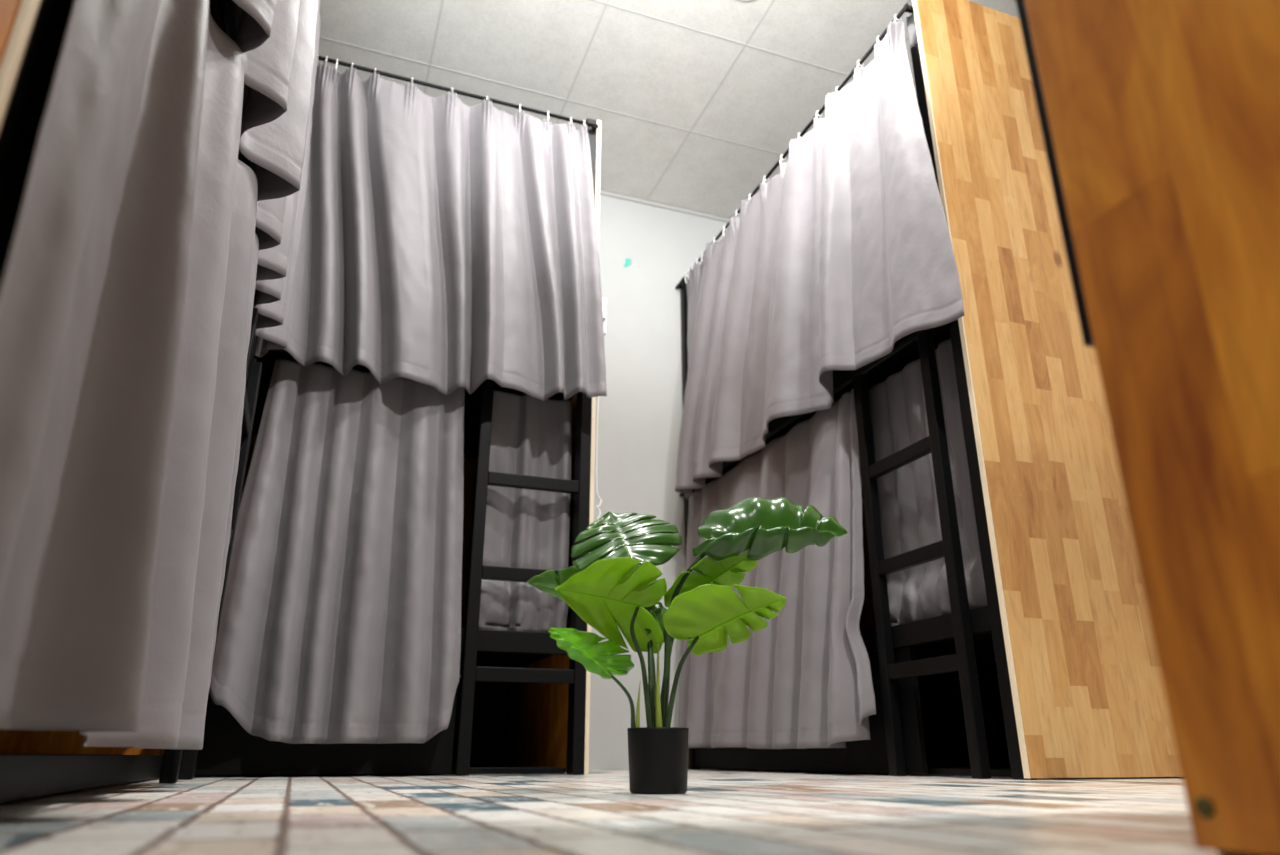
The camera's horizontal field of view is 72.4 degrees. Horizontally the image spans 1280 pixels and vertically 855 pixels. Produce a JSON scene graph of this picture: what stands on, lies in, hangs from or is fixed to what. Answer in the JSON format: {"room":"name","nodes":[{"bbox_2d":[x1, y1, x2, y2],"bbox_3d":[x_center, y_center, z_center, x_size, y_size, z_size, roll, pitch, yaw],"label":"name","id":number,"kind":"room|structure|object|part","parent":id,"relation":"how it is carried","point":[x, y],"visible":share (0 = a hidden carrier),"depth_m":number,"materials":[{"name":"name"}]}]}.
{"room":"dormitory","nodes":[
{"label":"dormitory","id":0,"kind":"room"},
{"bbox_2d":[459,195,726,769],"bbox_3d":[-0.693,0.045,4.154,4.140,2.950,0.100,7,-22,-19],"label":"wall","id":1,"kind":"structure","parent":0,"point":[640,414],"depth_m":4.46,"materials":[{"name":"white paint"}]},
{"bbox_2d":[624,258,631,266],"bbox_3d":[-0.065,-0.884,4.694,0.046,0.058,0.003,7,-22,-19],"label":"paint mark","id":2,"kind":"object","parent":1,"relation":"attached to","point":[627,260],"visible":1,"depth_m":4.69,"materials":[{"name":"teal paint"}]},
{"bbox_2d":[600,190,729,222],"bbox_3d":[-0.673,-1.345,4.619,3.940,0.020,0.016,7,-22,-19],"label":"trim","id":3,"kind":"structure","parent":1,"relation":"attached to","point":[605,193],"depth_m":4.89,"materials":[{"name":"silver metal"}]},
{"bbox_2d":[0,769,1221,854],"bbox_3d":[0.779,0.076,-0.090,4.140,0.100,8.550,7,-22,-19],"label":"floor","id":4,"kind":"structure","parent":0,"point":[721,811],"depth_m":0.78,"materials":[{"name":"tile"}]},
{"bbox_2d":[0,0,261,802],"bbox_3d":[-1.240,-0.655,1.635,0.974,2.484,2.038,7,-22,-19],"label":"bunk bed","id":5,"kind":"object","parent":4,"relation":"on","point":[33,762],"visible":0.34,"depth_m":1.55,"materials":[{"name":"black paint"}]},
{"bbox_3d":[-0.834,0.193,1.477,0.038,0.065,1.916,7,-22,-19],"label":"rail","id":6,"kind":"part","parent":5,"relation":"part of","materials":[{"name":"black paint"}]},
{"bbox_3d":[-0.906,-0.993,0.744,0.936,2.480,0.018,7,-22,-19],"label":"panel","id":7,"kind":"part","parent":5,"relation":"part of","materials":[{"name":"brown wood"}]},
{"bbox_3d":[-0.494,-0.925,0.917,0.042,2.484,0.042,7,-22,-19],"label":"post","id":8,"kind":"part","parent":5,"relation":"part of","materials":[{"name":"black paint"}]},
{"bbox_3d":[-0.872,0.527,1.336,0.030,0.052,1.916,7,-22,-19],"label":"floor rail","id":9,"kind":"part","parent":5,"relation":"part of","materials":[{"name":"black paint"}]},
{"bbox_3d":[-1.610,-0.326,2.515,0.936,2.480,0.018,7,-22,-19],"label":"panel","id":10,"kind":"part","parent":5,"relation":"part of","materials":[{"name":"brown wood"}]},
{"bbox_2d":[0,0,258,749],"bbox_3d":[-0.683,-0.084,1.365,0.128,1.096,1.488,7,-22,-19],"label":"curtain","id":11,"kind":"object","parent":5,"relation":"hanging from","point":[128,282],"visible":1,"depth_m":0.89,"materials":[{"name":"grey fabric"}]},
{"bbox_3d":[-0.834,-0.679,1.806,0.038,0.070,1.916,7,-22,-19],"label":"rail","id":12,"kind":"part","parent":5,"relation":"part of","materials":[{"name":"black metal"}]},
{"bbox_3d":[-0.827,-0.622,1.787,0.015,0.015,2.000,7,-22,-19],"label":"curtain rod","id":13,"kind":"part","parent":5,"relation":"part of","materials":[{"name":"black paint"}]},
{"bbox_3d":[-1.177,-0.279,2.635,0.042,2.484,0.042,7,-22,-19],"label":"post","id":14,"kind":"part","parent":5,"relation":"part of","materials":[{"name":"black metal"}]},
{"bbox_2d":[232,0,319,350],"bbox_3d":[-0.741,-1.112,1.958,0.124,1.237,1.900,7,-22,-19],"label":"curtain","id":15,"kind":"object","parent":5,"relation":"hanging from","point":[278,40],"visible":0.95,"depth_m":1.87,"materials":[{"name":"grey fabric"}]},
{"bbox_2d":[194,56,600,775],"bbox_3d":[-1.271,-0.065,3.201,2.038,2.484,0.974,7,-22,-19],"label":"bunk bed","id":16,"kind":"object","parent":4,"relation":"on","point":[521,705],"visible":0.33,"depth_m":2.87,"materials":[{"name":"black paint"}]},
{"bbox_2d":[209,359,464,743],"bbox_3d":[-0.861,0.337,2.614,0.696,1.146,0.130,7,-22,-19],"label":"curtain","id":17,"kind":"object","parent":16,"relation":"hanging from","point":[340,621],"visible":0.99,"depth_m":2.59,"materials":[{"name":"grey fabric"}]},
{"bbox_3d":[-1.439,0.453,3.487,1.996,0.865,0.012,7,-22,-19],"label":"panel","id":18,"kind":"part","parent":16,"relation":"part of","materials":[{"name":"grey fabric"}]},
{"bbox_3d":[-1.434,0.011,3.639,1.916,0.070,0.038,7,-22,-19],"label":"rail","id":19,"kind":"part","parent":16,"relation":"part of","materials":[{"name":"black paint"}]},
{"bbox_3d":[-1.134,0.955,2.423,1.916,0.018,0.030,7,-22,-19],"label":"floor rail","id":20,"kind":"part","parent":16,"relation":"part of","materials":[{"name":"black paint"}]},
{"bbox_3d":[-1.107,-0.242,2.796,2.000,0.015,0.015,7,-22,-19],"label":"curtain rod","id":21,"kind":"part","parent":16,"relation":"part of","materials":[{"name":"black paint"}]},
{"bbox_2d":[255,54,606,399],"bbox_3d":[-0.703,-0.731,3.042,1.209,1.274,0.206,7,-22,-19],"label":"curtain","id":22,"kind":"object","parent":16,"relation":"hanging from","point":[447,244],"visible":0.87,"depth_m":3.03,"materials":[{"name":"grey fabric"}]},
{"bbox_3d":[-1.106,-1.338,3.204,2.000,0.015,0.015,7,-22,-19],"label":"curtain rod","id":23,"kind":"part","parent":16,"relation":"part of","materials":[{"name":"black paint"}]},
{"bbox_3d":[-0.516,0.209,3.929,0.042,2.484,0.042,7,-22,-19],"label":"post","id":24,"kind":"part","parent":16,"relation":"part of","materials":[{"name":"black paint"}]},
{"bbox_3d":[-1.120,0.586,2.521,1.916,0.065,0.038,7,-22,-19],"label":"rail","id":25,"kind":"part","parent":16,"relation":"part of","materials":[{"name":"black paint"}]},
{"bbox_2d":[479,390,571,632],"bbox_3d":[-0.396,0.272,2.971,0.328,0.834,0.087,7,-22,-19],"label":"curtain","id":26,"kind":"object","parent":16,"relation":"on","point":[531,436],"visible":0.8,"depth_m":2.98,"materials":[{"name":"grey fabric"}]},
{"bbox_3d":[-0.331,0.063,3.547,0.018,2.480,0.936,7,-22,-19],"label":"panel","id":27,"kind":"part","parent":16,"relation":"part of","materials":[{"name":"black metal"}]},
{"bbox_3d":[-0.203,-0.088,3.141,0.042,2.484,0.042,7,-22,-19],"label":"post","id":28,"kind":"part","parent":16,"relation":"part of","materials":[{"name":"black paint"}]},
{"bbox_2d":[602,298,606,335],"bbox_3d":[-0.146,-0.417,3.282,0.036,0.150,0.056,7,-22,-19],"label":"wall socket","id":29,"kind":"object","parent":16,"relation":"attached to","point":[604,300],"visible":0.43,"depth_m":3.26,"materials":[{"name":"white plastic"}]},
{"bbox_2d":[596,396,601,518],"bbox_3d":[-0.144,-0.015,3.130,0.025,0.721,0.008,7,-22,-19],"label":"power cord","id":30,"kind":"object","parent":29,"relation":"hanging from","point":[599,498],"visible":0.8,"depth_m":3.08,"materials":[{"name":"white plastic"}]},
{"bbox_2d":[527,497,847,793],"bbox_3d":[0.092,0.337,1.467,0.556,0.507,0.219,7,-22,-19],"label":"potted plant","id":31,"kind":"object","parent":4,"relation":"on","point":[618,586],"visible":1,"depth_m":1.44,"materials":[{"name":"green plant"}]},
{"bbox_3d":[-0.030,0.428,1.360,0.049,0.098,0.007,7,-22,-19],"label":"stem","id":32,"kind":"part","parent":31,"relation":"part of","materials":[{"name":"green plant"}]},
{"bbox_3d":[0.002,0.384,1.389,0.038,0.200,0.009,7,-22,-19],"label":"stem","id":33,"kind":"part","parent":31,"relation":"part of","materials":[{"name":"green plant"}]},
{"bbox_3d":[0.009,0.357,1.426,0.024,0.277,0.075,-8,-22,21],"label":"stem","id":34,"kind":"part","parent":31,"relation":"part of","materials":[{"name":"green plant"}]},
{"bbox_3d":[0.012,0.399,1.457,0.037,0.218,0.064,7,-22,-19],"label":"stem","id":35,"kind":"part","parent":31,"relation":"part of","materials":[{"name":"green plant"}]},
{"bbox_3d":[0.028,0.514,1.351,0.096,0.094,0.096,7,-22,-19],"label":"pot","id":36,"kind":"part","parent":31,"relation":"part of","materials":[{"name":"black plastic"}]},
{"bbox_3d":[0.049,0.396,1.457,0.071,0.224,0.021,17,-26,-37],"label":"stem","id":37,"kind":"part","parent":31,"relation":"part of","materials":[{"name":"green plant"}]},
{"bbox_3d":[0.068,0.413,1.405,0.064,0.156,0.009,7,-22,-19],"label":"stem","id":38,"kind":"part","parent":31,"relation":"part of","materials":[{"name":"green plant"}]},
{"bbox_3d":[0.084,0.343,1.455,0.109,0.322,0.042,7,-22,-19],"label":"stem","id":39,"kind":"part","parent":31,"relation":"part of","materials":[{"name":"green plant"}]},
{"bbox_2d":[675,0,1181,779],"bbox_3d":[1.000,0.055,3.586,0.974,2.530,2.053,7,-22,-19],"label":"bunk bed","id":40,"kind":"object","parent":4,"relation":"on","point":[1064,628],"visible":0.53,"depth_m":2.55,"materials":[{"name":"black paint"}]},
{"bbox_3d":[0.245,0.356,4.319,0.042,2.484,0.042,7,-22,-19],"label":"post","id":41,"kind":"part","parent":40,"relation":"part of","materials":[{"name":"black paint"}]},
{"bbox_2d":[679,389,875,748],"bbox_3d":[0.421,0.632,3.387,0.154,1.154,1.466,7,-22,-19],"label":"curtain","id":42,"kind":"object","parent":40,"relation":"hanging from","point":[803,680],"visible":0.73,"depth_m":3.06,"materials":[{"name":"grey fabric"}]},
{"bbox_3d":[0.552,-1.094,3.852,0.015,0.015,2.034,7,-22,-19],"label":"curtain rod","id":43,"kind":"part","parent":40,"relation":"part of","materials":[{"name":"black paint"}]},
{"bbox_3d":[0.556,0.001,3.441,0.015,0.015,2.034,7,-22,-19],"label":"curtain rod","id":44,"kind":"part","parent":40,"relation":"part of","materials":[{"name":"black paint"}]},
{"bbox_2d":[675,14,964,499],"bbox_3d":[0.521,-0.568,3.479,0.202,1.271,2.016,7,-22,-19],"label":"curtain","id":45,"kind":"object","parent":40,"relation":"hanging from","point":[846,253],"visible":1,"depth_m":3.16,"materials":[{"name":"grey fabric"}]},
{"bbox_3d":[0.590,-0.051,3.474,0.038,0.070,1.950,7,-22,-19],"label":"rail","id":46,"kind":"part","parent":40,"relation":"part of","materials":[{"name":"black metal"}]},
{"bbox_3d":[0.629,1.182,3.025,0.030,0.018,1.950,7,-22,-19],"label":"floor rail","id":47,"kind":"part","parent":40,"relation":"part of","materials":[{"name":"black paint"}]},
{"bbox_3d":[1.448,0.499,3.608,0.012,0.865,2.030,7,-22,-19],"label":"panel","id":48,"kind":"part","parent":40,"relation":"part of","materials":[{"name":"black metal"}]},
{"bbox_3d":[0.590,0.822,3.146,0.038,0.065,1.950,7,-22,-19],"label":"rail","id":49,"kind":"part","parent":40,"relation":"part of","materials":[{"name":"black paint"}]},
{"bbox_2d":[868,338,987,625],"bbox_3d":[0.881,0.175,2.713,0.086,0.834,0.539,7,-22,-19],"label":"curtain","id":50,"kind":"object","parent":40,"relation":"on","point":[907,496],"visible":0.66,"depth_m":2.73,"materials":[{"name":"grey fabric"}]},
{"bbox_3d":[1.434,0.932,3.439,0.038,0.065,1.950,7,-22,-19],"label":"rail","id":51,"kind":"part","parent":40,"relation":"part of","materials":[{"name":"black paint"}]},
{"bbox_3d":[0.939,-0.302,2.572,0.042,2.484,0.042,7,-22,-19],"label":"post","id":52,"kind":"part","parent":40,"relation":"part of","materials":[{"name":"black paint"}]},
{"bbox_3d":[1.373,-0.280,2.701,0.936,2.526,0.018,7,-22,-19],"label":"panel","id":53,"kind":"part","parent":40,"relation":"part of","materials":[{"name":"brown wood"}]},
{"bbox_2d":[1016,0,1279,854],"bbox_3d":[1.423,-0.943,0.870,2.042,2.484,0.978,7,-22,-19],"label":"door","id":54,"kind":"structure","parent":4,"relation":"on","point":[1159,119],"depth_m":0.53,"materials":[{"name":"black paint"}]},
{"bbox_3d":[0.358,-0.921,0.929,0.042,2.484,0.042,7,-22,-19],"label":"post","id":55,"kind":"part","parent":54,"relation":"part of","materials":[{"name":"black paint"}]},
{"bbox_2d":[317,0,1018,218],"bbox_3d":[0.779,-2.778,0.985,4.140,0.100,8.550,7,-22,-19],"label":"ceiling","id":56,"kind":"structure","parent":0,"point":[635,65],"depth_m":3.89,"materials":[{"name":"tile"}]},
{"bbox_2d":[319,0,1015,217],"bbox_3d":[0.779,-2.732,0.968,3.940,0.005,8.350,7,-22,-19],"label":"trim","id":57,"kind":"structure","parent":56,"relation":"attached to","point":[442,1],"depth_m":3.93,"materials":[{"name":"silver metal"}]},
{"bbox_2d":[918,675,1007,768],"bbox_3d":[2.672,-1.103,1.106,0.100,2.950,8.350,7,-22,-19],"label":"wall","id":58,"kind":"structure","parent":0,"point":[988,675],"depth_m":3.82,"materials":[{"name":"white paint"}]}
]}

